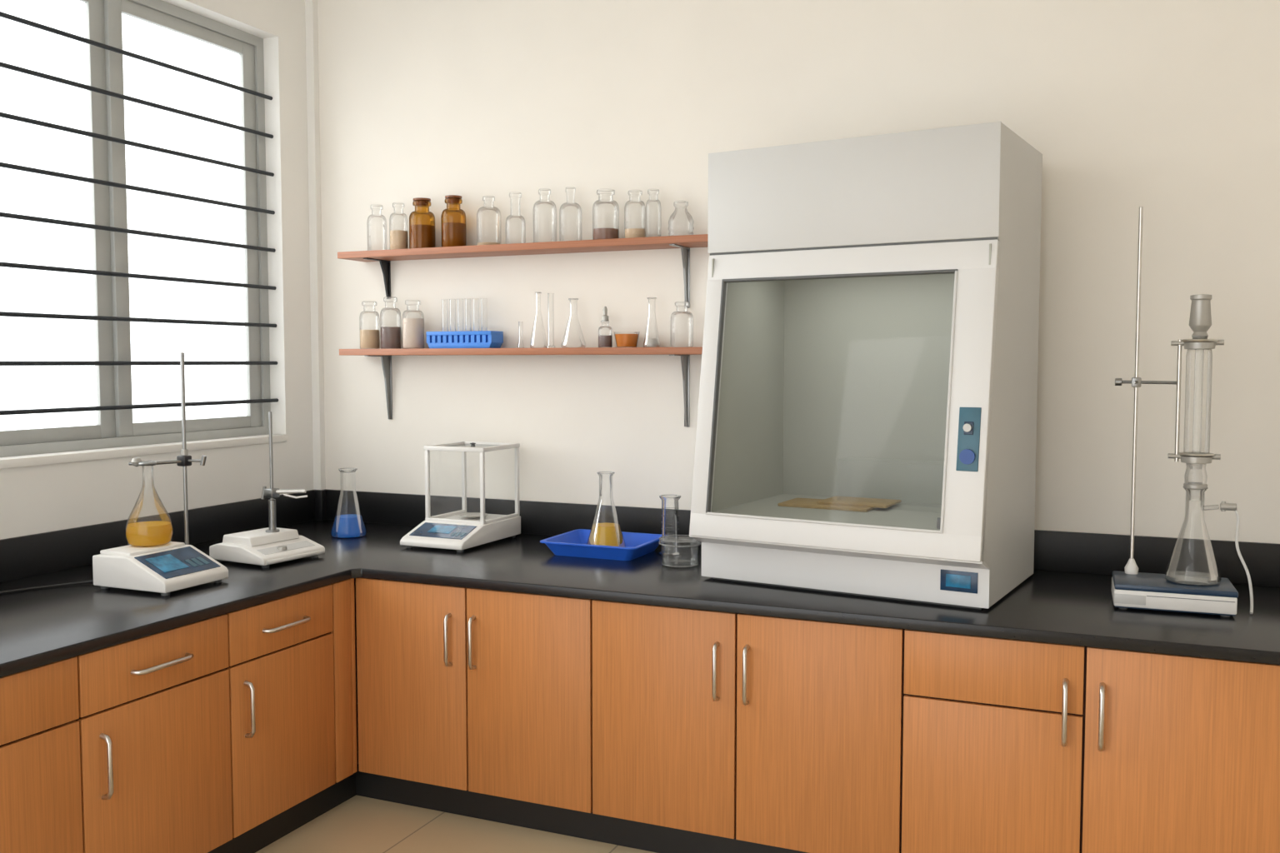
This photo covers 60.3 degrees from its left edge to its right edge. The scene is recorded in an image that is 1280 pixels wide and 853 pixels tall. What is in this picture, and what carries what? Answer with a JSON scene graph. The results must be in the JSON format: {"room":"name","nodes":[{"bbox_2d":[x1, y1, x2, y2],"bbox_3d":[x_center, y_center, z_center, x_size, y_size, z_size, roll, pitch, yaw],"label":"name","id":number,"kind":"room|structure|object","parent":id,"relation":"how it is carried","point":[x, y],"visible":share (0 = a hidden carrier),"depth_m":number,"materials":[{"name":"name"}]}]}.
{"room":"laboratory","nodes":[
{"label":"laboratory","id":0,"kind":"room"},
{"bbox_2d":[0,0,313,539],"bbox_3d":[-3.143,-0.277,3.240,0.250,3.950,6.670,1,4,23],"label":"wall","id":1,"kind":"structure","parent":0,"point":[52,497],"depth_m":5.76,"materials":[{"name":"white paint"}]},
{"bbox_2d":[0,361,179,365],"bbox_3d":[-2.382,-0.275,4.824,0.020,0.015,0.918,1,4,23],"label":"bar","id":2,"kind":"object","parent":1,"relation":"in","point":[2,363],"depth_m":4.77,"materials":[{"name":"paint"}]},
{"bbox_2d":[0,0,270,457],"bbox_3d":[-2.591,-0.918,4.516,0.080,2.080,2.917,1,4,23],"label":"window","id":3,"kind":"structure","parent":1,"relation":"in","point":[161,6],"depth_m":5.02,"materials":[{"name":"metal"}]},
{"bbox_2d":[0,11,272,99],"bbox_3d":[-2.240,-1.677,5.071,0.020,0.021,1.532,1,4,23],"label":"bar","id":4,"kind":"object","parent":1,"relation":"in","point":[20,20],"depth_m":4.93,"materials":[{"name":"paint"}]},
{"bbox_2d":[0,61,273,138],"bbox_3d":[-2.241,-1.479,5.079,0.020,0.020,1.540,1,4,23],"label":"bar","id":5,"kind":"object","parent":1,"relation":"in","point":[10,67],"depth_m":4.93,"materials":[{"name":"paint"}]},
{"bbox_2d":[0,111,274,176],"bbox_3d":[-2.242,-1.282,5.088,0.020,0.020,1.548,1,4,23],"label":"bar","id":6,"kind":"object","parent":1,"relation":"in","point":[2,114],"depth_m":4.94,"materials":[{"name":"paint"}]},
{"bbox_2d":[0,162,274,214],"bbox_3d":[-2.244,-1.084,5.096,0.020,0.020,1.556,1,4,23],"label":"bar","id":7,"kind":"object","parent":1,"relation":"in","point":[2,164],"depth_m":4.95,"materials":[{"name":"paint"}]},
{"bbox_2d":[0,211,275,252],"bbox_3d":[-2.245,-0.887,5.105,0.020,0.019,1.563,1,4,23],"label":"bar","id":8,"kind":"object","parent":1,"relation":"in","point":[2,214],"depth_m":4.95,"materials":[{"name":"paint"}]},
{"bbox_2d":[0,261,276,289],"bbox_3d":[-2.246,-0.690,5.114,0.020,0.019,1.572,1,4,23],"label":"bar","id":9,"kind":"object","parent":1,"relation":"in","point":[2,264],"depth_m":4.96,"materials":[{"name":"paint"}]},
{"bbox_2d":[0,311,276,327],"bbox_3d":[-2.249,-0.492,5.120,0.020,0.019,1.574,1,4,23],"label":"bar","id":10,"kind":"object","parent":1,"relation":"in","point":[2,313],"depth_m":4.97,"materials":[{"name":"paint"}]},
{"bbox_2d":[0,398,278,415],"bbox_3d":[-2.251,-0.098,5.137,0.020,0.019,1.590,1,4,23],"label":"bar","id":11,"kind":"object","parent":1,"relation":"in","point":[274,400],"depth_m":4.97,"materials":[{"name":"paint"}]},
{"bbox_2d":[0,434,287,469],"bbox_3d":[-2.503,0.139,4.541,0.112,0.037,2.917,1,4,23],"label":"window sill","id":12,"kind":"structure","parent":1,"relation":"attached to","point":[6,462],"depth_m":4.93,"materials":[{"name":"white paint"}]},
{"bbox_2d":[0,490,314,582],"bbox_3d":[-2.621,0.544,4.154,0.019,0.165,4.270,1,4,23],"label":"backsplash","id":13,"kind":"structure","parent":1,"relation":"attached to","point":[40,553],"depth_m":4.86,"materials":[{"name":"black stone"}]},
{"bbox_2d":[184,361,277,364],"bbox_3d":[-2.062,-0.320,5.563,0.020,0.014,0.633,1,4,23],"label":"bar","id":14,"kind":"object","parent":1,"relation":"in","point":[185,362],"depth_m":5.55,"materials":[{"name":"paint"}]},
{"bbox_2d":[255,704,656,852],"bbox_3d":[-0.039,1.831,1.910,7.100,0.100,6.870,1,4,23],"label":"floor","id":15,"kind":"structure","parent":0,"point":[359,824],"depth_m":4.39,"materials":[{"name":"tile"}]},
{"bbox_2d":[0,578,357,852],"bbox_3d":[-2.309,1.196,3.486,1.146,0.980,3.225,1,4,23],"label":"base cabinet","id":16,"kind":"object","parent":15,"relation":"on","point":[234,732],"visible":0.93,"depth_m":3.85,"materials":[{"name":"brown wood"}]},
{"bbox_2d":[355,553,1279,852],"bbox_3d":[1.060,1.149,4.294,4.605,0.980,1.146,1,4,23],"label":"base cabinet","id":17,"kind":"object","parent":15,"relation":"on","point":[657,729],"visible":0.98,"depth_m":3.94,"materials":[{"name":"brown wood"}]},
{"bbox_2d":[0,489,1279,677],"bbox_3d":[-0.038,0.629,3.039,5.649,0.205,4.270,1,4,23],"label":"countertop","id":18,"kind":"structure","parent":17,"relation":"on","point":[1067,599],"depth_m":4.31,"materials":[{"name":"black stone"}]},
{"bbox_2d":[0,580,93,594],"bbox_3d":[-2.578,0.632,3.747,0.160,0.034,1.560,3,4,37],"label":"power cable","id":19,"kind":"object","parent":18,"relation":"on","point":[91,581],"visible":0.75,"depth_m":4.22,"materials":[{"name":"rubber"}]},
{"bbox_2d":[92,541,228,595],"bbox_3d":[-1.859,0.545,4.282,0.372,0.146,0.320,1,4,23],"label":"magnetic stirrer","id":20,"kind":"object","parent":18,"relation":"on","point":[173,566],"visible":0.98,"depth_m":4.19,"materials":[{"name":"white plastic"}]},
{"bbox_2d":[125,460,173,547],"bbox_3d":[-1.941,0.302,4.352,0.176,0.332,0.176,1,4,23],"label":"flask","id":21,"kind":"object","parent":20,"relation":"on","point":[143,534],"visible":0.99,"depth_m":4.33,"materials":[{"name":"clear glass"}]},
{"bbox_2d":[128,352,206,544],"bbox_3d":[-1.887,0.158,4.401,0.280,0.906,0.101,-2,4,-36],"label":"stand","id":22,"kind":"object","parent":18,"relation":"on","point":[184,460],"visible":0.78,"depth_m":4.44,"materials":[{"name":"metal"}]},
{"bbox_2d":[209,411,324,568],"bbox_3d":[-1.633,0.261,4.827,0.348,0.650,0.350,2,4,29],"label":"stand","id":23,"kind":"object","parent":18,"relation":"on","point":[264,547],"visible":0.98,"depth_m":4.78,"materials":[{"name":"white plastic"}]},
{"bbox_2d":[330,468,366,539],"bbox_3d":[-1.453,0.379,5.487,0.176,0.337,0.176,1,4,23],"label":"flask","id":24,"kind":"object","parent":18,"relation":"on","point":[349,526],"visible":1,"depth_m":5.45,"materials":[{"name":"clear glass"}]},
{"bbox_2d":[400,441,520,552],"bbox_3d":[-0.855,0.321,5.292,0.344,0.476,0.532,2,4,24],"label":"analytical balance","id":25,"kind":"object","parent":18,"relation":"on","point":[461,530],"visible":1,"depth_m":5.23,"materials":[{"name":"white plastic"}]},
{"bbox_2d":[540,529,668,560],"bbox_3d":[-0.159,0.542,5.024,0.476,0.066,0.406,1,4,23],"label":"plastic tray","id":26,"kind":"object","parent":18,"relation":"on","point":[572,543],"visible":0.92,"depth_m":4.92,"materials":[{"name":"blue plastic"}]},
{"bbox_2d":[586,471,625,547],"bbox_3d":[-0.155,0.387,5.024,0.180,0.357,0.180,1,4,23],"label":"flask","id":27,"kind":"object","parent":26,"relation":"on","point":[602,534],"visible":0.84,"depth_m":4.99,"materials":[{"name":"clear glass"}]},
{"bbox_2d":[659,495,680,556],"bbox_3d":[0.135,0.445,4.945,0.100,0.269,0.100,1,4,23],"label":"cylinder","id":28,"kind":"object","parent":18,"relation":"on","point":[677,497],"visible":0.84,"depth_m":4.92,"materials":[{"name":"clear glass"}]},
{"bbox_2d":[658,535,701,567],"bbox_3d":[0.171,0.533,4.716,0.184,0.119,0.184,1,4,23],"label":"glass jar","id":29,"kind":"object","parent":18,"relation":"on","point":[695,544],"visible":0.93,"depth_m":4.75,"materials":[{"name":"clear glass"}]},
{"bbox_2d":[689,121,1042,609],"bbox_3d":[0.893,-0.231,4.337,1.128,1.690,0.861,2,4,31],"label":"fume hood","id":30,"kind":"object","parent":18,"relation":"on","point":[872,319],"visible":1,"depth_m":4.22,"materials":[{"name":"metal"}]},
{"bbox_2d":[777,495,901,512],"bbox_3d":[0.832,0.319,4.589,0.440,0.022,0.280,2,4,29],"label":"mat","id":31,"kind":"object","parent":30,"relation":"on","point":[840,503],"visible":1,"depth_m":4.54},
{"bbox_2d":[963,421,974,434],"bbox_3d":[1.126,0.006,3.774,0.032,0.045,0.011,2,4,31],"label":"switch","id":32,"kind":"object","parent":30,"relation":"attached to","point":[968,427],"depth_m":3.77,"materials":[{"name":"white plastic"}]},
{"bbox_2d":[955,407,981,471],"bbox_3d":[1.127,0.043,3.775,0.074,0.218,0.037,2,4,31],"label":"switch plate","id":33,"kind":"object","parent":30,"relation":"attached to","point":[968,420],"depth_m":3.77,"materials":[{"name":"teal plastic"}]},
{"bbox_2d":[1111,570,1238,617],"bbox_3d":[1.891,0.594,3.916,0.387,0.092,0.268,1,4,21],"label":"digital hotplate","id":34,"kind":"object","parent":18,"relation":"on","point":[1142,590],"visible":1,"depth_m":3.81,"materials":[{"name":"white plastic"}]},
{"bbox_2d":[1115,206,1176,574],"bbox_3d":[1.822,-0.124,3.976,0.074,1.335,0.230,-3,5,-42],"label":"stand","id":35,"kind":"object","parent":34,"relation":"on","point":[1131,567],"visible":1,"depth_m":4.01,"materials":[{"name":"metal"}]},
{"bbox_2d":[1165,487,1253,614],"bbox_3d":[1.999,0.426,3.869,0.278,0.426,0.180,1,4,23],"label":"flask","id":36,"kind":"object","parent":34,"relation":"on","point":[1215,579],"visible":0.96,"depth_m":3.85,"materials":[{"name":"clear glass"}]},
{"bbox_2d":[1167,294,1224,500],"bbox_3d":[1.951,-0.100,3.862,0.116,0.720,0.151,-2,4,-35],"label":"condenser","id":37,"kind":"object","parent":36,"relation":"on","point":[1200,320],"visible":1,"depth_m":3.86,"materials":[{"name":"clear glass"}]},
{"bbox_2d":[317,0,1279,704],"bbox_3d":[1.308,-0.371,4.836,6.650,3.950,0.200,1,4,23],"label":"wall","id":38,"kind":"structure","parent":0,"point":[1170,109],"depth_m":5.07,"materials":[{"name":"paint"}]},
{"bbox_2d":[305,0,325,489],"bbox_3d":[-1.768,-1.033,5.999,0.050,2.765,0.040,1,4,23],"label":"trim","id":39,"kind":"structure","parent":38,"relation":"attached to","point":[311,6],"depth_m":5.99,"materials":[{"name":"white paint"}]},
{"bbox_2d":[314,490,326,520],"bbox_3d":[-1.757,0.431,6.059,0.050,0.165,0.040,1,4,23],"label":"backsplash","id":40,"kind":"structure","parent":38,"relation":"attached to","point":[320,497],"depth_m":6.04,"materials":[{"name":"black stone"}]},
{"bbox_2d":[339,346,702,426],"bbox_3d":[-0.578,-0.199,5.431,2.056,0.373,0.224,1,4,23],"label":"shelf","id":41,"kind":"object","parent":38,"relation":"attached to","point":[386,355],"visible":0.88,"depth_m":5.30,"materials":[{"name":"brown wood"}]},
{"bbox_2d":[359,301,379,349],"bbox_3d":[-1.418,-0.532,5.779,0.104,0.250,0.104,1,4,23],"label":"bottle","id":42,"kind":"object","parent":41,"relation":"on","point":[368,338],"visible":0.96,"depth_m":5.76,"materials":[{"name":"clear glass"}]},
{"bbox_2d":[380,296,401,349],"bbox_3d":[-1.296,-0.538,5.726,0.108,0.270,0.108,1,4,23],"label":"bottle","id":43,"kind":"object","parent":41,"relation":"on","point":[390,337],"visible":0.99,"depth_m":5.70,"materials":[{"name":"clear glass"}]},
{"bbox_2d":[401,300,424,348],"bbox_3d":[-1.167,-0.525,5.671,0.112,0.250,0.112,1,4,23],"label":"bottle","id":44,"kind":"object","parent":41,"relation":"on","point":[412,328],"visible":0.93,"depth_m":5.63,"materials":[{"name":"clear glass"}]},
{"bbox_2d":[426,298,503,348],"bbox_3d":[-0.884,-0.518,5.548,0.380,0.250,0.120,1,4,23],"label":"test tube rack","id":45,"kind":"object","parent":41,"relation":"on","point":[464,339],"visible":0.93,"depth_m":5.51,"materials":[{"name":"blue plastic"}]},
{"bbox_2d":[517,321,524,348],"bbox_3d":[-0.587,-0.451,5.423,0.032,0.130,0.032,1,4,23],"label":"test tube","id":46,"kind":"object","parent":41,"relation":"on","point":[518,322],"visible":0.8,"depth_m":5.42,"materials":[{"name":"clear glass"}]},
{"bbox_2d":[530,292,547,348],"bbox_3d":[-0.496,-0.519,5.380,0.084,0.272,0.084,1,4,23],"label":"flask","id":47,"kind":"object","parent":41,"relation":"on","point":[542,322],"visible":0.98,"depth_m":5.37,"materials":[{"name":"clear glass"}]},
{"bbox_2d":[546,293,555,348],"bbox_3d":[-0.433,-0.514,5.353,0.044,0.265,0.044,1,4,23],"label":"cylinder","id":48,"kind":"object","parent":41,"relation":"on","point":[547,346],"visible":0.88,"depth_m":5.34,"materials":[{"name":"clear glass"}]},
{"bbox_2d":[560,298,585,347],"bbox_3d":[-0.320,-0.497,5.305,0.120,0.237,0.120,1,4,23],"label":"flask","id":49,"kind":"object","parent":41,"relation":"on","point":[581,335],"visible":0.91,"depth_m":5.29,"materials":[{"name":"clear glass"}]},
{"bbox_2d":[598,306,612,347],"bbox_3d":[-0.165,-0.473,5.239,0.068,0.197,0.068,1,4,23],"label":"dropper bottle","id":50,"kind":"object","parent":41,"relation":"on","point":[603,341],"visible":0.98,"depth_m":5.22,"materials":[{"name":"clear glass"}]},
{"bbox_2d":[613,331,639,347],"bbox_3d":[-0.063,-0.410,5.199,0.126,0.075,0.126,1,4,23],"label":"bowl","id":51,"kind":"object","parent":41,"relation":"on","point":[622,340],"visible":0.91,"depth_m":5.16,"materials":[{"name":"orange"}]},
{"bbox_2d":[643,297,659,347],"bbox_3d":[0.055,-0.485,5.143,0.080,0.232,0.080,1,4,23],"label":"flask","id":52,"kind":"object","parent":41,"relation":"on","point":[647,342],"visible":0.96,"depth_m":5.13,"materials":[{"name":"clear glass"}]},
{"bbox_2d":[670,301,693,347],"bbox_3d":[0.194,-0.471,5.084,0.106,0.210,0.106,1,4,23],"label":"bottle","id":53,"kind":"object","parent":41,"relation":"on","point":[674,313],"visible":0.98,"depth_m":5.11,"materials":[{"name":"clear glass"}]},
{"bbox_2d":[337,234,708,308],"bbox_3d":[-0.578,-0.728,5.400,2.056,0.313,0.224,1,4,23],"label":"shelf","id":54,"kind":"object","parent":38,"relation":"attached to","point":[684,242],"visible":0.86,"depth_m":5.28,"materials":[{"name":"brown wood"}]},
{"bbox_2d":[366,205,387,250],"bbox_3d":[-1.368,-1.028,5.728,0.100,0.247,0.100,1,4,23],"label":"bottle","id":55,"kind":"object","parent":54,"relation":"on","point":[368,222],"visible":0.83,"depth_m":5.75,"materials":[{"name":"clear glass"}]},
{"bbox_2d":[389,202,408,249],"bbox_3d":[-1.243,-1.026,5.674,0.094,0.250,0.094,1,4,23],"label":"bottle","id":56,"kind":"object","parent":54,"relation":"on","point":[398,239],"visible":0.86,"depth_m":5.65,"materials":[{"name":"clear glass"}]},
{"bbox_2d":[409,197,435,248],"bbox_3d":[-1.111,-1.029,5.616,0.132,0.262,0.132,1,4,23],"label":"bottle","id":57,"kind":"object","parent":54,"relation":"on","point":[421,236],"visible":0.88,"depth_m":5.58,"materials":[{"name":"brown glass"}]},
{"bbox_2d":[440,195,466,247],"bbox_3d":[-0.937,-1.026,5.541,0.124,0.265,0.124,1,4,23],"label":"bottle","id":58,"kind":"object","parent":54,"relation":"on","point":[453,234],"visible":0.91,"depth_m":5.50,"materials":[{"name":"brown glass"}]},
{"bbox_2d":[476,195,501,244],"bbox_3d":[-0.749,-1.015,5.460,0.120,0.252,0.120,1,4,23],"label":"bottle","id":59,"kind":"object","parent":54,"relation":"on","point":[480,210],"visible":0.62,"depth_m":5.49,"materials":[{"name":"clear glass"}]},
{"bbox_2d":[505,192,525,244],"bbox_3d":[-0.611,-1.016,5.400,0.098,0.262,0.098,1,4,23],"label":"bottle","id":60,"kind":"object","parent":54,"relation":"on","point":[523,223],"visible":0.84,"depth_m":5.42,"materials":[{"name":"clear glass"}]},
{"bbox_2d":[533,189,556,242],"bbox_3d":[-0.461,-1.015,5.335,0.114,0.268,0.114,1,4,23],"label":"bottle","id":61,"kind":"object","parent":54,"relation":"on","point":[537,203],"visible":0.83,"depth_m":5.37,"materials":[{"name":"clear glass"}]},
{"bbox_2d":[559,187,581,241],"bbox_3d":[-0.332,-1.012,5.280,0.108,0.268,0.108,1,4,23],"label":"bottle","id":62,"kind":"object","parent":54,"relation":"on","point":[577,206],"visible":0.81,"depth_m":5.31,"materials":[{"name":"clear glass"}]},
{"bbox_2d":[592,189,619,239],"bbox_3d":[-0.162,-0.996,5.207,0.126,0.245,0.126,1,4,23],"label":"bottle","id":63,"kind":"object","parent":54,"relation":"on","point":[597,233],"visible":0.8,"depth_m":5.22,"materials":[{"name":"clear glass"}]},
{"bbox_2d":[624,190,645,238],"bbox_3d":[-0.023,-0.986,5.147,0.100,0.232,0.100,1,4,23],"label":"bottle","id":64,"kind":"object","parent":54,"relation":"on","point":[628,232],"visible":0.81,"depth_m":5.16,"materials":[{"name":"clear glass"}]},
{"bbox_2d":[645,189,660,237],"bbox_3d":[0.062,-0.984,5.111,0.072,0.232,0.072,1,4,23],"label":"bottle","id":65,"kind":"object","parent":54,"relation":"on","point":[648,190],"visible":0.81,"depth_m":5.13,"materials":[{"name":"clear glass"}]},
{"bbox_2d":[667,200,694,235],"bbox_3d":[0.188,-0.950,5.058,0.120,0.170,0.120,1,4,23],"label":"glass jar","id":66,"kind":"object","parent":54,"relation":"on","point":[672,216],"visible":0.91,"depth_m":5.08,"materials":[{"name":"clear glass"}]},
{"bbox_2d":[324,489,1279,586],"bbox_3d":[0.815,0.495,4.980,5.630,0.165,0.019,1,4,23],"label":"backsplash","id":67,"kind":"structure","parent":38,"relation":"attached to","point":[1082,552],"depth_m":4.60,"materials":[{"name":"black stone"}]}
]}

